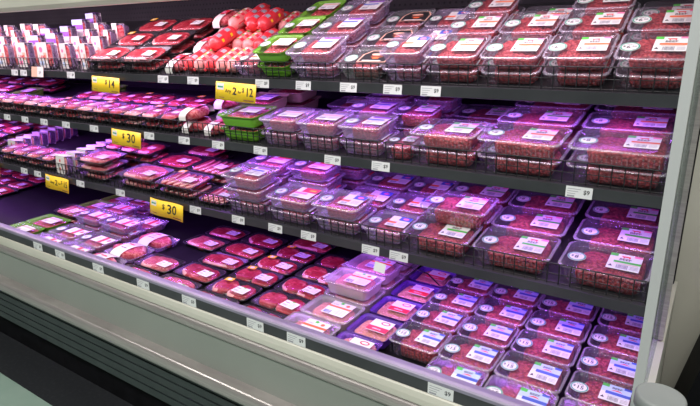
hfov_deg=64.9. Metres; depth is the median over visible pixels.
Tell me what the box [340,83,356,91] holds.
ticket
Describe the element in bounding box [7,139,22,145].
pack
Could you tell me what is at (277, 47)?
tray
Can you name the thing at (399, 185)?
tray
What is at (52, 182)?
ticket
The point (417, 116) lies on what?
tray
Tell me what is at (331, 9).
tray
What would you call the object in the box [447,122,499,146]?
tray
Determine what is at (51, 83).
tray
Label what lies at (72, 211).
tray
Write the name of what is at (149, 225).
tray
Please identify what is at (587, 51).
tray
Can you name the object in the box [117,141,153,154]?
tray
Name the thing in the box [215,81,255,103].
ticket
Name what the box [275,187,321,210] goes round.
tray
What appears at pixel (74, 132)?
pack
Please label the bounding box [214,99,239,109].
pack
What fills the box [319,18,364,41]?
tray
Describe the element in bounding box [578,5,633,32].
tray
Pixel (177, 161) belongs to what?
tray
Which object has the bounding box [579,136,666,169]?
tray
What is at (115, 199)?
tray
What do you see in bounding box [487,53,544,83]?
tray
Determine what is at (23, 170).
ticket
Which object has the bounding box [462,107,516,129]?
tray
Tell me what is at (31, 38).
pack
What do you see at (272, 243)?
tray
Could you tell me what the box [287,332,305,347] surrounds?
ticket
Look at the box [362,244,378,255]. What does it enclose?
ticket
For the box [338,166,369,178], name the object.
tray
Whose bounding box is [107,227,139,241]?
tray
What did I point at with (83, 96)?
tray
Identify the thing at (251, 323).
ticket
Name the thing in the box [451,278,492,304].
tray
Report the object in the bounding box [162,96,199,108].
tray
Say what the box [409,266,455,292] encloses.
tray
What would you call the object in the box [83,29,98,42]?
pack
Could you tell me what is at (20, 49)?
pack
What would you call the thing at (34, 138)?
pack
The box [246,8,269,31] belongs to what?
roll
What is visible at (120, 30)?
pack
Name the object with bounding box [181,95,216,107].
tray
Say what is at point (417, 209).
tray
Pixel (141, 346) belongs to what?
refrigerated display case
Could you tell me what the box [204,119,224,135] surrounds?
pack
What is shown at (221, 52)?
roll
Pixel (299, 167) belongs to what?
tray
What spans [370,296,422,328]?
tray
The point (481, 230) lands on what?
tray
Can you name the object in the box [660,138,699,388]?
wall
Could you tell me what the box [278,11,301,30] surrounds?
roll
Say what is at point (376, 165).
ticket
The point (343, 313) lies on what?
tray
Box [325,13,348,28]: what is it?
tray
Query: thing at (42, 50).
pack
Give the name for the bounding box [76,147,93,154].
pack
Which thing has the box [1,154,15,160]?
tray
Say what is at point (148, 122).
tray
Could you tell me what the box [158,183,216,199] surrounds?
tray
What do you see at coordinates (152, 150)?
tray
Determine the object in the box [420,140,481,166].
tray
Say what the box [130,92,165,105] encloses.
tray
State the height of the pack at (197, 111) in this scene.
0.060 m
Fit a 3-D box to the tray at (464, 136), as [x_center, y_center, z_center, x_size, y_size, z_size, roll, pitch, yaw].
[0.293,-0.203,1.634,0.206,0.072,0.146,10,19,32]
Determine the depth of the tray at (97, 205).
3.01 m
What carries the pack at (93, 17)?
on the display shelf at (616, 90)
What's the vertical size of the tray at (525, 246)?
0.076 m
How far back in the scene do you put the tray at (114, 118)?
2.47 m
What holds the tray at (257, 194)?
on the tray at (270, 200)
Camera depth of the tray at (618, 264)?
1.40 m
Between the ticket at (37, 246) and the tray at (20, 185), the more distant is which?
the tray at (20, 185)
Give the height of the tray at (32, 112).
0.058 m
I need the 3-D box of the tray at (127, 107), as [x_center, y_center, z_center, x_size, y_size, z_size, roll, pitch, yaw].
[-1.028,-0.426,2.502,0.115,0.057,0.145,10,18,32]
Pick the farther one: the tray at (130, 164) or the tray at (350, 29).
the tray at (130, 164)
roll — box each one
[183,47,208,71]
[193,49,218,71]
[204,47,230,72]
[207,26,237,50]
[215,47,241,72]
[223,29,245,48]
[226,47,255,72]
[227,7,251,29]
[232,30,255,48]
[242,29,265,47]
[244,3,270,24]
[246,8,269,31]
[253,28,279,48]
[257,7,283,30]
[270,11,289,29]
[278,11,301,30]
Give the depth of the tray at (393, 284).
2.01 m
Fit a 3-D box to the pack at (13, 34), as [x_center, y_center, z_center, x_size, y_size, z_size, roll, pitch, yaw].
[-1.928,-0.939,3.183,0.049,0.119,0.136,-15,22,-43]
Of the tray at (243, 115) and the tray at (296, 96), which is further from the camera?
the tray at (296, 96)
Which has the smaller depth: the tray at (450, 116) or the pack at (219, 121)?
the tray at (450, 116)
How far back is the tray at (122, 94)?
2.74 m
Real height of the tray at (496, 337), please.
0.061 m
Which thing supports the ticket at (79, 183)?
attached to the display shelf at (558, 278)
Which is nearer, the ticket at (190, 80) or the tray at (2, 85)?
the ticket at (190, 80)
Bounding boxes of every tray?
[0,76,22,82]
[0,83,12,87]
[0,84,27,92]
[0,94,20,103]
[0,94,31,104]
[0,122,17,129]
[0,125,34,135]
[0,133,8,139]
[0,139,7,146]
[0,143,31,154]
[0,169,19,176]
[0,177,20,185]
[0,186,18,196]
[1,105,17,111]
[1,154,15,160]
[4,120,24,124]
[4,181,37,190]
[5,77,35,84]
[6,131,31,141]
[8,172,34,180]
[9,222,44,236]
[10,87,44,95]
[10,95,43,106]
[10,145,45,157]
[12,106,29,113]
[12,157,29,163]
[19,78,52,86]
[19,122,40,125]
[21,96,55,107]
[23,108,43,114]
[23,147,59,159]
[24,176,45,184]
[26,159,44,166]
[26,214,70,234]
[31,125,54,131]
[34,98,66,108]
[35,79,68,87]
[37,108,55,116]
[37,150,69,162]
[39,163,55,169]
[43,85,70,93]
[44,236,60,242]
[47,97,82,110]
[50,110,67,117]
[54,205,94,218]
[56,227,88,242]
[60,215,85,225]
[61,100,96,111]
[63,112,82,119]
[63,114,79,119]
[70,245,87,251]
[73,91,102,100]
[74,149,126,165]
[76,101,110,113]
[76,159,128,173]
[77,113,98,121]
[79,200,117,212]
[80,167,128,181]
[80,211,111,225]
[81,235,114,251]
[82,220,111,233]
[85,46,135,63]
[86,92,114,100]
[89,62,127,70]
[90,101,126,115]
[91,115,111,123]
[100,92,134,102]
[101,195,136,204]
[102,143,124,151]
[104,204,135,217]
[105,104,142,116]
[106,212,135,221]
[106,218,139,233]
[107,117,127,125]
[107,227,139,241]
[110,31,159,47]
[114,93,149,103]
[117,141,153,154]
[117,163,174,183]
[118,46,172,64]
[119,179,160,191]
[120,85,127,91]
[121,105,158,118]
[123,54,176,72]
[123,119,147,127]
[123,154,141,161]
[124,161,139,167]
[126,198,149,209]
[126,264,158,275]
[128,205,153,217]
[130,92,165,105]
[132,218,163,232]
[133,18,180,33]
[134,143,170,157]
[134,253,185,274]
[135,151,171,164]
[138,105,177,120]
[140,120,165,129]
[143,31,196,47]
[146,95,182,106]
[153,153,206,169]
[155,170,214,191]
[156,108,185,122]
[158,119,188,131]
[158,124,181,131]
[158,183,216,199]
[160,273,201,289]
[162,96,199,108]
[166,16,215,32]
[169,39,199,54]
[173,262,226,284]
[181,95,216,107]
[183,146,230,158]
[183,234,229,252]
[187,158,244,177]
[192,25,220,40]
[197,186,240,206]
[198,252,249,272]
[199,290,238,303]
[205,153,234,160]
[205,226,250,242]
[205,277,262,302]
[207,106,218,115]
[209,170,242,185]
[217,104,276,127]
[220,121,274,141]
[220,242,268,261]
[225,153,234,160]
[229,266,284,289]
[230,167,271,188]
[232,181,273,200]
[235,192,275,212]
[236,92,289,110]
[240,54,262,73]
[241,233,287,251]
[243,304,287,318]
[250,255,303,277]
[251,290,310,315]
[253,34,303,62]
[255,155,293,173]
[257,48,304,76]
[268,88,316,102]
[269,110,306,130]
[270,245,320,266]
[271,167,296,184]
[272,125,308,144]
[273,178,299,195]
[274,106,291,116]
[274,277,328,300]
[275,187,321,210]
[277,201,322,222]
[278,16,325,42]
[284,312,340,336]
[286,96,320,110]
[288,237,336,255]
[294,37,340,61]
[295,161,335,180]
[295,265,333,286]
[296,160,313,169]
[296,173,339,192]
[298,51,345,75]
[298,184,341,203]
[300,0,345,22]
[300,295,364,333]
[301,110,320,126]
[302,29,328,47]
[307,114,345,134]
[309,129,347,148]
[314,254,351,270]
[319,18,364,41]
[320,194,368,219]
[322,208,369,232]
[323,267,384,300]
[324,289,384,314]
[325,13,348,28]
[325,32,367,54]
[334,111,354,128]
[336,171,374,189]
[336,331,382,350]
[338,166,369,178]
[340,98,371,116]
[341,1,384,23]
[345,51,391,77]
[346,116,390,139]
[346,254,403,284]
[347,132,391,154]
[347,313,402,349]
[349,190,393,213]
[352,102,396,120]
[356,116,398,132]
[364,14,387,35]
[367,30,412,54]
[369,216,412,241]
[370,254,412,270]
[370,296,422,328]
[372,175,413,195]
[373,93,414,108]
[380,275,403,297]
[386,37,429,63]
[387,11,430,35]
[389,52,432,78]
[389,136,421,158]
[391,280,440,309]
[393,197,432,220]
[395,103,416,121]
[396,329,445,363]
[399,104,441,126]
[399,264,419,283]
[400,119,441,140]
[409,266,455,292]
[413,30,452,55]
[413,222,474,256]
[414,181,453,202]
[416,310,462,341]
[419,122,480,149]
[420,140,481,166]
[423,96,457,111]
[427,366,481,386]
[430,11,469,34]
[430,39,484,67]
[430,196,490,227]
[433,53,485,81]
[434,293,477,322]
[436,205,494,234]
[440,106,459,123]
[445,344,497,381]
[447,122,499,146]
[451,16,502,42]
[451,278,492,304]
[453,30,502,56]
[456,185,510,213]
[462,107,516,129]
[463,323,513,357]
[469,0,517,20]
[471,10,519,34]
[480,305,526,335]
[482,236,551,273]
[486,38,544,68]
[486,386,549,405]
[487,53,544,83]
[488,128,562,158]
[488,146,561,175]
[494,288,538,316]
[500,214,564,247]
[501,360,561,402]
[505,14,560,42]
[506,29,559,56]
[506,128,574,154]
[507,111,576,138]
[516,195,577,225]
[516,338,573,376]
[522,8,573,33]
[526,101,589,120]
[531,318,584,352]
[542,299,593,330]
[548,37,611,69]
[549,53,610,85]
[565,12,624,41]
[565,27,623,57]
[568,251,645,294]
[570,381,631,405]
[572,116,587,136]
[577,0,633,16]
[577,154,663,188]
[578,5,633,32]
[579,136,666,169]
[581,357,636,395]
[582,227,654,264]
[592,116,673,145]
[592,135,671,163]
[592,333,639,363]
[593,206,659,238]
[601,314,643,338]
[606,105,676,124]
[606,118,673,142]
[620,37,687,71]
[620,60,683,88]
[631,33,641,39]
[632,9,692,39]
[642,4,693,15]
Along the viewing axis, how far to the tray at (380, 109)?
1.91 m
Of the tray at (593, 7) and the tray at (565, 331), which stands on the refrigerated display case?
the tray at (565, 331)
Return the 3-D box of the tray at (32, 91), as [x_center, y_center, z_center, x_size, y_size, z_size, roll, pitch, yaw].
[-1.908,-0.644,3.253,0.166,0.074,0.144,10,19,32]
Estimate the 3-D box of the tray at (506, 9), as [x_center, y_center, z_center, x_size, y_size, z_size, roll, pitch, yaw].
[0.462,-0.630,1.776,0.164,0.093,0.136,10,19,32]
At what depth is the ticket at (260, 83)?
1.96 m
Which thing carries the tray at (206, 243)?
on the refrigerated display case
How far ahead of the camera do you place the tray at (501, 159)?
1.50 m
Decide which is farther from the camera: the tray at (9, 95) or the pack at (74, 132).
the pack at (74, 132)
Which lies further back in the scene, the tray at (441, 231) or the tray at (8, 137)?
the tray at (8, 137)
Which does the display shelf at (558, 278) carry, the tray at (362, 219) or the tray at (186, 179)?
the tray at (362, 219)
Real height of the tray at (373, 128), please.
0.072 m
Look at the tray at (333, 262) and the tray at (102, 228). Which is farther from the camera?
the tray at (102, 228)
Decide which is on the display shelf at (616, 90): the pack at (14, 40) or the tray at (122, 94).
the pack at (14, 40)
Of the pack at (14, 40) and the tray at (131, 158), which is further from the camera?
the pack at (14, 40)
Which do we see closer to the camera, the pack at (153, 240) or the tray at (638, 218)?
the tray at (638, 218)
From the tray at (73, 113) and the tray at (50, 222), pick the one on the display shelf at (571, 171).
the tray at (73, 113)
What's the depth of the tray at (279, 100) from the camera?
2.20 m
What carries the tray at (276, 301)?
on the refrigerated display case
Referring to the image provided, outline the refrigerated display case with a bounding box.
[0,0,699,405]
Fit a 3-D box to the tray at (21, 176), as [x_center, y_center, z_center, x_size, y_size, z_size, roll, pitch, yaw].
[-2.253,-0.189,3.797,0.201,0.039,0.129,11,19,33]
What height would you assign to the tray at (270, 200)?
0.069 m
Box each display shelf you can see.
[0,0,699,108]
[0,83,688,208]
[0,129,674,316]
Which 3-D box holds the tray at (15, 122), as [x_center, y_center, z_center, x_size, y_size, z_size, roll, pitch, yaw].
[-2.219,-0.523,3.624,0.181,0.053,0.146,10,18,31]
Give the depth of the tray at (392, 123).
1.93 m
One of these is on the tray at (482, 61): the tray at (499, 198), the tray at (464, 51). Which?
the tray at (464, 51)
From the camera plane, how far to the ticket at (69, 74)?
2.60 m
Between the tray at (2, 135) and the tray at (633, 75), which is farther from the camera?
the tray at (2, 135)
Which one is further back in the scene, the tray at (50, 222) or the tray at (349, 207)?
the tray at (50, 222)
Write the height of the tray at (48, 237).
0.046 m
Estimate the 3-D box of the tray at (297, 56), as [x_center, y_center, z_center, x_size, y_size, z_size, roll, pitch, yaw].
[-0.240,-0.507,1.974,0.147,0.100,0.139,10,19,33]
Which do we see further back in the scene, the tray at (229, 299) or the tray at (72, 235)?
the tray at (72, 235)
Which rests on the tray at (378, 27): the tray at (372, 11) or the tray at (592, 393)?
the tray at (372, 11)
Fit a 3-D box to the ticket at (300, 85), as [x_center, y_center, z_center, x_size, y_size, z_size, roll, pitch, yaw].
[-0.158,-0.397,1.858,0.064,0.029,0.003,10,19,32]
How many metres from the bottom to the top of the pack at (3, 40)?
0.117 m
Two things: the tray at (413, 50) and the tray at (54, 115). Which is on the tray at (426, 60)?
the tray at (413, 50)
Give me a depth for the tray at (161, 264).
2.30 m
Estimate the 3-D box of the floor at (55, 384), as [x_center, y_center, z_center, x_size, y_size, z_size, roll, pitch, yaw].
[-0.644,0.872,2.988,10.000,0.050,1.513,10,19,32]
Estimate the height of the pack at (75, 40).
0.117 m
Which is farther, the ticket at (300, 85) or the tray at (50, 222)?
the tray at (50, 222)
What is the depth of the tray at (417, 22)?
1.94 m
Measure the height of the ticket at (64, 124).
0.029 m
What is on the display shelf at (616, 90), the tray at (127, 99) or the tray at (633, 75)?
the tray at (633, 75)
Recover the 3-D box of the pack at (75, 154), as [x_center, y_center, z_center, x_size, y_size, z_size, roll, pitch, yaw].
[-1.372,-0.211,2.745,0.115,0.092,0.049,13,20,38]
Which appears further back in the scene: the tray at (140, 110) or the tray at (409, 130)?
the tray at (140, 110)
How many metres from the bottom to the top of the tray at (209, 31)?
0.082 m
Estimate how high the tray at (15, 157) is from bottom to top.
0.051 m
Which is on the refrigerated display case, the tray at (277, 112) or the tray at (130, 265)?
the tray at (130, 265)
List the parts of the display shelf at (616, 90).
price rail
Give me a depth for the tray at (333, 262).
2.26 m
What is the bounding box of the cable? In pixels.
[396,262,439,285]
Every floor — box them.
[0,332,132,405]
[0,373,51,405]
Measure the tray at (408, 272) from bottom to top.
0.058 m
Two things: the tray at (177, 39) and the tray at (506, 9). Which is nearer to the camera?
the tray at (506, 9)
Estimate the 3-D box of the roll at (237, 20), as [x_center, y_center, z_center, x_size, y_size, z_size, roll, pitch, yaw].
[-0.462,-0.785,2.344,0.058,0.097,0.161,10,19,32]
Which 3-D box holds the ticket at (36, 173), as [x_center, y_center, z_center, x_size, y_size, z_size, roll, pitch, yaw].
[-1.584,-0.148,2.788,0.064,0.029,0.003,10,19,32]
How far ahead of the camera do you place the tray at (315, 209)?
1.94 m
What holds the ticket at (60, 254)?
attached to the refrigerated display case
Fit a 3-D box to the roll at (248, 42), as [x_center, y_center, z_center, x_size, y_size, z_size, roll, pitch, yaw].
[-0.382,-0.659,2.232,0.058,0.097,0.161,10,19,32]
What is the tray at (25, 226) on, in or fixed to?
on the refrigerated display case
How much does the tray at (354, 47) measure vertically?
0.099 m
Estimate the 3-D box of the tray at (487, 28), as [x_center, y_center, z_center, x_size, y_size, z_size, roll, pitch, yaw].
[0.387,-0.535,1.684,0.164,0.094,0.136,10,18,32]
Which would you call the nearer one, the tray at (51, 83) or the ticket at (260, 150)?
the ticket at (260, 150)
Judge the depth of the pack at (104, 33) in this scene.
2.63 m
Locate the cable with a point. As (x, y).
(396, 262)
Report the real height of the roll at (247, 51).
0.097 m
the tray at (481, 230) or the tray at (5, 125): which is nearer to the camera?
the tray at (481, 230)
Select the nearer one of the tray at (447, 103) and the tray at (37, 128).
the tray at (447, 103)
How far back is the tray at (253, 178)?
2.02 m
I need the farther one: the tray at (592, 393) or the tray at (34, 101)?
the tray at (34, 101)
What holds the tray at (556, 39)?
on the display shelf at (616, 90)
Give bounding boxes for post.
[633,382,686,405]
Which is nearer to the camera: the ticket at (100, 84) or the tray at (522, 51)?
the tray at (522, 51)
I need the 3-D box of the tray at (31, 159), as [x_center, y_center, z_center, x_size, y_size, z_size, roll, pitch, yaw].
[-1.623,-0.229,2.916,0.133,0.051,0.146,11,19,33]
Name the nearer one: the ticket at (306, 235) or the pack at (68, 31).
the ticket at (306, 235)
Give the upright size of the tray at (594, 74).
0.094 m
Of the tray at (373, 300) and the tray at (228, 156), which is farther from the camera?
the tray at (228, 156)
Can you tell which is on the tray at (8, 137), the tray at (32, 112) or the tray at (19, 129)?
the tray at (19, 129)
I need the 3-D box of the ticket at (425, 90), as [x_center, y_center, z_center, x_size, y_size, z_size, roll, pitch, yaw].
[0.235,-0.327,1.606,0.064,0.029,0.003,10,19,32]
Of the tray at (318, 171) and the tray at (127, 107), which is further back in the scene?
the tray at (127, 107)
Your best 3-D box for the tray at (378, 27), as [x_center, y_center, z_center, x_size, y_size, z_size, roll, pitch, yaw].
[0.061,-0.670,2.063,0.191,0.098,0.138,10,19,32]
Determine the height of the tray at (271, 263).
0.040 m
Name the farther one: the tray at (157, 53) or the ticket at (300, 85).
the tray at (157, 53)
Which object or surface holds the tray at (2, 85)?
on the tray
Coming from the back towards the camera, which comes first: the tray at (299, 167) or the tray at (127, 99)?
the tray at (127, 99)
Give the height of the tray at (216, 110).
0.057 m
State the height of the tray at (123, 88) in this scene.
0.073 m
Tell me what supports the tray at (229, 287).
on the refrigerated display case
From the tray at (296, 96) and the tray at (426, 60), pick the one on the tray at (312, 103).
the tray at (296, 96)
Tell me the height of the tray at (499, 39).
0.094 m
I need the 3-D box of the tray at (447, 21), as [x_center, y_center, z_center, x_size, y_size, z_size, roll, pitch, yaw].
[0.342,-0.619,1.883,0.140,0.098,0.139,10,18,31]
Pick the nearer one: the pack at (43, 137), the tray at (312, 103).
the tray at (312, 103)
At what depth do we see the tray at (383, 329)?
1.73 m
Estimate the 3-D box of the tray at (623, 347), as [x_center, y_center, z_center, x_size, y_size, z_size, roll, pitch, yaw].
[0.782,0.425,1.602,0.157,0.061,0.135,10,19,33]
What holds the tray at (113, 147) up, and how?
on the tray
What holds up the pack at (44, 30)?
on the display shelf at (616, 90)
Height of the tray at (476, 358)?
0.061 m
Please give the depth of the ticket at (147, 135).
2.30 m
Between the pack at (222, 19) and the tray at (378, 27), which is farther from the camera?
the pack at (222, 19)
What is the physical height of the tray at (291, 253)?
0.040 m
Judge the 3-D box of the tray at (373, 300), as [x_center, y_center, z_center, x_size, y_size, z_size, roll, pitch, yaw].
[0.016,0.336,1.950,0.191,0.058,0.136,10,19,33]
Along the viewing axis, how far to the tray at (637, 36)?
1.46 m
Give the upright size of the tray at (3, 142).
0.051 m
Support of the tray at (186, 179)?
on the tray at (208, 187)
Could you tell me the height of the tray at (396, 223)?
0.068 m
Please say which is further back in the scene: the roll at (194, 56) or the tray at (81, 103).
the tray at (81, 103)
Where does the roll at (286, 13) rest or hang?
on the display shelf at (616, 90)
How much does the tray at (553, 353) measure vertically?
0.061 m
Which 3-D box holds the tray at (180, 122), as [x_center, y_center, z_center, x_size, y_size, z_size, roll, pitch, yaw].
[-0.725,-0.338,2.327,0.115,0.057,0.145,10,18,31]
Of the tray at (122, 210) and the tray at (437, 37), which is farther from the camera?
the tray at (122, 210)
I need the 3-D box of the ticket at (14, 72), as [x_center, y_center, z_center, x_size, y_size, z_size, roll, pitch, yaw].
[-1.758,-0.684,2.883,0.064,0.029,0.003,10,19,32]
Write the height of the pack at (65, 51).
0.119 m
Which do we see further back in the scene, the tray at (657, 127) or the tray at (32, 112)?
the tray at (32, 112)
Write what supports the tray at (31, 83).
on the tray
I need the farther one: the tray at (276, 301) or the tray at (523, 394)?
the tray at (276, 301)
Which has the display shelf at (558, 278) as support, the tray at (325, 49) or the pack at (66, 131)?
the pack at (66, 131)
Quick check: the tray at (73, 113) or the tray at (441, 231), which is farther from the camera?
the tray at (73, 113)
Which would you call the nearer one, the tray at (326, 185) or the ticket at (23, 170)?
the tray at (326, 185)
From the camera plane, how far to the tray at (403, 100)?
2.02 m
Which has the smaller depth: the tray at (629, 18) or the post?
the post
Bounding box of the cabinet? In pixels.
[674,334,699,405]
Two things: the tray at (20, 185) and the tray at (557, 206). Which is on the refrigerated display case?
the tray at (20, 185)
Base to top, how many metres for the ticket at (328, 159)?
0.029 m
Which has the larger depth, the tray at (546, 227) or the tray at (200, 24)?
the tray at (200, 24)
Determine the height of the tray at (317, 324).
0.058 m
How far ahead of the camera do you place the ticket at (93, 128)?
2.51 m
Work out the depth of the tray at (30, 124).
3.50 m
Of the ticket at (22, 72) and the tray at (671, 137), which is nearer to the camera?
the tray at (671, 137)
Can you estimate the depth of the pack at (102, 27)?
2.78 m
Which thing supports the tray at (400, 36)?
on the display shelf at (616, 90)
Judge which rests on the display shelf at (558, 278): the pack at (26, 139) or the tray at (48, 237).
the pack at (26, 139)
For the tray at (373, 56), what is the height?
0.100 m
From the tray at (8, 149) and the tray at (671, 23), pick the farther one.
the tray at (8, 149)
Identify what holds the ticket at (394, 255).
attached to the display shelf at (558, 278)
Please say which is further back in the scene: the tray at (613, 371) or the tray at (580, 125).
the tray at (580, 125)
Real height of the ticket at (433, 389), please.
0.031 m
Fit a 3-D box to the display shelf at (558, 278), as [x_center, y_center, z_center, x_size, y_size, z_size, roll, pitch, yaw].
[-1.151,-0.228,2.875,4.928,0.140,0.653,10,19,32]
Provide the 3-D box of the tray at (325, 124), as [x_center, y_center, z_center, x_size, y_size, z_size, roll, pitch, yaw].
[-0.086,-0.271,1.877,0.163,0.072,0.146,10,18,32]
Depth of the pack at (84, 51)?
2.55 m
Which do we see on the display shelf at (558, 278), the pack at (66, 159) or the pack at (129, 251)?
the pack at (66, 159)
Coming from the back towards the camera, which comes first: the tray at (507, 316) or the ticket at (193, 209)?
the ticket at (193, 209)
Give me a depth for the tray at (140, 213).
2.93 m
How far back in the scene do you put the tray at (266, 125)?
2.05 m
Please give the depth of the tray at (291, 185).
2.18 m
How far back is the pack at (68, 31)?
2.84 m
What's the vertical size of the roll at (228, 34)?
0.097 m
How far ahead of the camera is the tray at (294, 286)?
2.04 m
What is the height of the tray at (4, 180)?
0.039 m
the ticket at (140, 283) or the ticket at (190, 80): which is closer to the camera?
the ticket at (140, 283)
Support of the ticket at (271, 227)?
attached to the display shelf at (558, 278)
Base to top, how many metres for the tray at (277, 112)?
0.075 m
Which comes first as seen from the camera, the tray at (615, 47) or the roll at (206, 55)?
the tray at (615, 47)
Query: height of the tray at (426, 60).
0.098 m
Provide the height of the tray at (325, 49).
0.098 m
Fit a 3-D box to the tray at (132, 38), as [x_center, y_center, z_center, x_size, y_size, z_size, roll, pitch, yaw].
[-1.013,-0.769,2.588,0.237,0.082,0.131,10,18,31]
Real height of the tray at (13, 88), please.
0.057 m
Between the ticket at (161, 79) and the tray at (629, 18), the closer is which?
the tray at (629, 18)
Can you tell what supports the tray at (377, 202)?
on the display shelf at (558, 278)
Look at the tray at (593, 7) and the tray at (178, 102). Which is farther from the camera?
the tray at (178, 102)
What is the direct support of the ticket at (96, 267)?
attached to the refrigerated display case
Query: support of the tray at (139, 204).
on the tray at (140, 213)
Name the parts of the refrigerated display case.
kick plate, panel, steel trim, bumper rail, lip rail, perforated panel, panel, edge trim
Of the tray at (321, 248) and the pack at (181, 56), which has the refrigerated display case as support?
the tray at (321, 248)
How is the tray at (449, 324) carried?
on the refrigerated display case
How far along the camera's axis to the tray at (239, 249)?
2.39 m
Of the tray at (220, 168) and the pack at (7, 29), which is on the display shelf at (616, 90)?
the pack at (7, 29)
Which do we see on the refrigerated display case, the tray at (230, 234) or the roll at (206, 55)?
the tray at (230, 234)
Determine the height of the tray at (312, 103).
0.075 m
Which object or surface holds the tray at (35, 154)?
on the tray at (31, 159)
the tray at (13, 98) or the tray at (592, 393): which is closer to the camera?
the tray at (592, 393)
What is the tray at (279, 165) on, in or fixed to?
on the tray at (279, 179)
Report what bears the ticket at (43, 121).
attached to the display shelf at (571, 171)
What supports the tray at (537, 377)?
on the refrigerated display case
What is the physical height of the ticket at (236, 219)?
0.029 m
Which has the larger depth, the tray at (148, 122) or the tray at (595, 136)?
the tray at (148, 122)
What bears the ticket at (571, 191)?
attached to the display shelf at (571, 171)
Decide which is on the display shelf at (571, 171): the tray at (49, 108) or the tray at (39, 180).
the tray at (49, 108)
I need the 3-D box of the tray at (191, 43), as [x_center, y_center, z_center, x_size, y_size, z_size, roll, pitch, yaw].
[-0.797,-0.703,2.479,0.237,0.083,0.131,9,18,30]
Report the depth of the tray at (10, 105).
3.00 m
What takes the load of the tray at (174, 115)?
on the tray at (180, 122)
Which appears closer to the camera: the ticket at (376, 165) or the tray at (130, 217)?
the ticket at (376, 165)
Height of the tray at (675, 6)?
0.094 m
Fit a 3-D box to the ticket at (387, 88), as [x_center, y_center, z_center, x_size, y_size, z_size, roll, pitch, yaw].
[0.129,-0.346,1.674,0.064,0.029,0.003,10,19,32]
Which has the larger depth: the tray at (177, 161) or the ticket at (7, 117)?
the ticket at (7, 117)
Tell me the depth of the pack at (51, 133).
3.26 m
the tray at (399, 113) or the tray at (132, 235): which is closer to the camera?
the tray at (399, 113)
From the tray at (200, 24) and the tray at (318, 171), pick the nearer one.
the tray at (318, 171)
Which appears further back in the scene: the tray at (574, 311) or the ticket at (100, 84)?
the ticket at (100, 84)
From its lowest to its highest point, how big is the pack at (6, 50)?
0.116 m
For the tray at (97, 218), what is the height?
0.046 m
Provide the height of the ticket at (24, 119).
0.029 m
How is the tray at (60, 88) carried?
on the display shelf at (571, 171)
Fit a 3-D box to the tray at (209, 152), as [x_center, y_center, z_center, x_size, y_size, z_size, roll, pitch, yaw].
[-0.683,-0.253,2.650,0.221,0.053,0.150,10,19,33]
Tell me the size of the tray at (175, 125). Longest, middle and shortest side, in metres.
0.146 x 0.114 x 0.020 m
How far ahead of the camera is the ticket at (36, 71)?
2.74 m
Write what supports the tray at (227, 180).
on the display shelf at (558, 278)
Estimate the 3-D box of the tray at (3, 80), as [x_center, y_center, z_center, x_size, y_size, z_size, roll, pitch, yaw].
[-2.272,-0.817,3.649,0.166,0.057,0.145,11,19,34]
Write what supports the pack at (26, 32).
on the display shelf at (616, 90)
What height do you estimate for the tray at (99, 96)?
0.058 m
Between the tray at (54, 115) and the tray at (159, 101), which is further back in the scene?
the tray at (54, 115)
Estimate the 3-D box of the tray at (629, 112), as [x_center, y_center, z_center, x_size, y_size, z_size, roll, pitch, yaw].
[0.856,-0.267,1.617,0.237,0.073,0.146,10,19,33]
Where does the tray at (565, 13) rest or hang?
on the display shelf at (616, 90)
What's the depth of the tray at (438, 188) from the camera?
1.99 m
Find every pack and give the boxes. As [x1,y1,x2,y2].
[0,36,13,55]
[0,44,14,65]
[3,25,15,35]
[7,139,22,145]
[10,30,22,36]
[11,37,25,56]
[13,42,36,66]
[16,136,31,143]
[20,24,32,34]
[23,30,37,42]
[24,134,39,144]
[27,35,45,53]
[32,24,45,34]
[32,131,47,145]
[34,42,57,67]
[40,28,57,34]
[40,129,55,143]
[45,33,64,59]
[47,127,62,140]
[55,126,70,138]
[55,154,73,173]
[59,43,77,68]
[60,26,77,45]
[66,151,82,170]
[70,36,87,60]
[70,128,77,135]
[71,19,90,35]
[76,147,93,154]
[78,43,94,68]
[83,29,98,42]
[85,13,101,35]
[86,144,102,150]
[90,36,107,52]
[94,23,106,35]
[94,253,121,262]
[96,141,110,149]
[101,30,116,45]
[110,243,148,259]
[111,23,124,39]
[137,232,173,248]
[165,53,193,73]
[179,104,214,120]
[182,116,215,133]
[193,36,211,52]
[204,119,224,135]
[212,9,240,27]
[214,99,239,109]
[216,107,232,119]
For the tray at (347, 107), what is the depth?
2.17 m
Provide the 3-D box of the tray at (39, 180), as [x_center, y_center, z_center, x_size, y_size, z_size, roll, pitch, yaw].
[-2.078,-0.158,3.685,0.201,0.039,0.129,11,19,35]
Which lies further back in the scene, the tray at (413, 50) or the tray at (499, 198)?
the tray at (499, 198)
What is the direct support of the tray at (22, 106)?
on the display shelf at (571, 171)
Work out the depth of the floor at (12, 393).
2.66 m
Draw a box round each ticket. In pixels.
[4,114,9,119]
[11,70,17,74]
[20,70,26,75]
[21,116,28,122]
[21,167,27,173]
[33,242,42,250]
[34,170,40,176]
[40,119,47,124]
[45,174,68,193]
[55,249,64,258]
[62,121,69,127]
[67,72,74,77]
[76,180,84,187]
[90,125,97,131]
[92,76,119,93]
[92,263,103,273]
[112,128,140,148]
[116,189,124,196]
[136,278,149,290]
[144,132,153,139]
[150,197,182,222]
[158,75,167,82]
[179,136,189,144]
[182,294,195,307]
[187,76,198,84]
[190,205,200,214]
[212,140,223,149]
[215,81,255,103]
[232,215,244,224]
[247,318,263,332]
[254,146,266,154]
[255,79,268,87]
[268,223,281,233]
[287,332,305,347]
[296,81,310,89]
[301,230,315,241]
[324,155,340,164]
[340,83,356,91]
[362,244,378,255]
[371,161,389,171]
[383,84,401,94]
[389,250,407,262]
[420,86,440,96]
[427,382,453,401]
[565,185,592,199]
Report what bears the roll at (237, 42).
on the display shelf at (616, 90)
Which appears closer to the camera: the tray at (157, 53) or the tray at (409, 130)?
the tray at (409, 130)

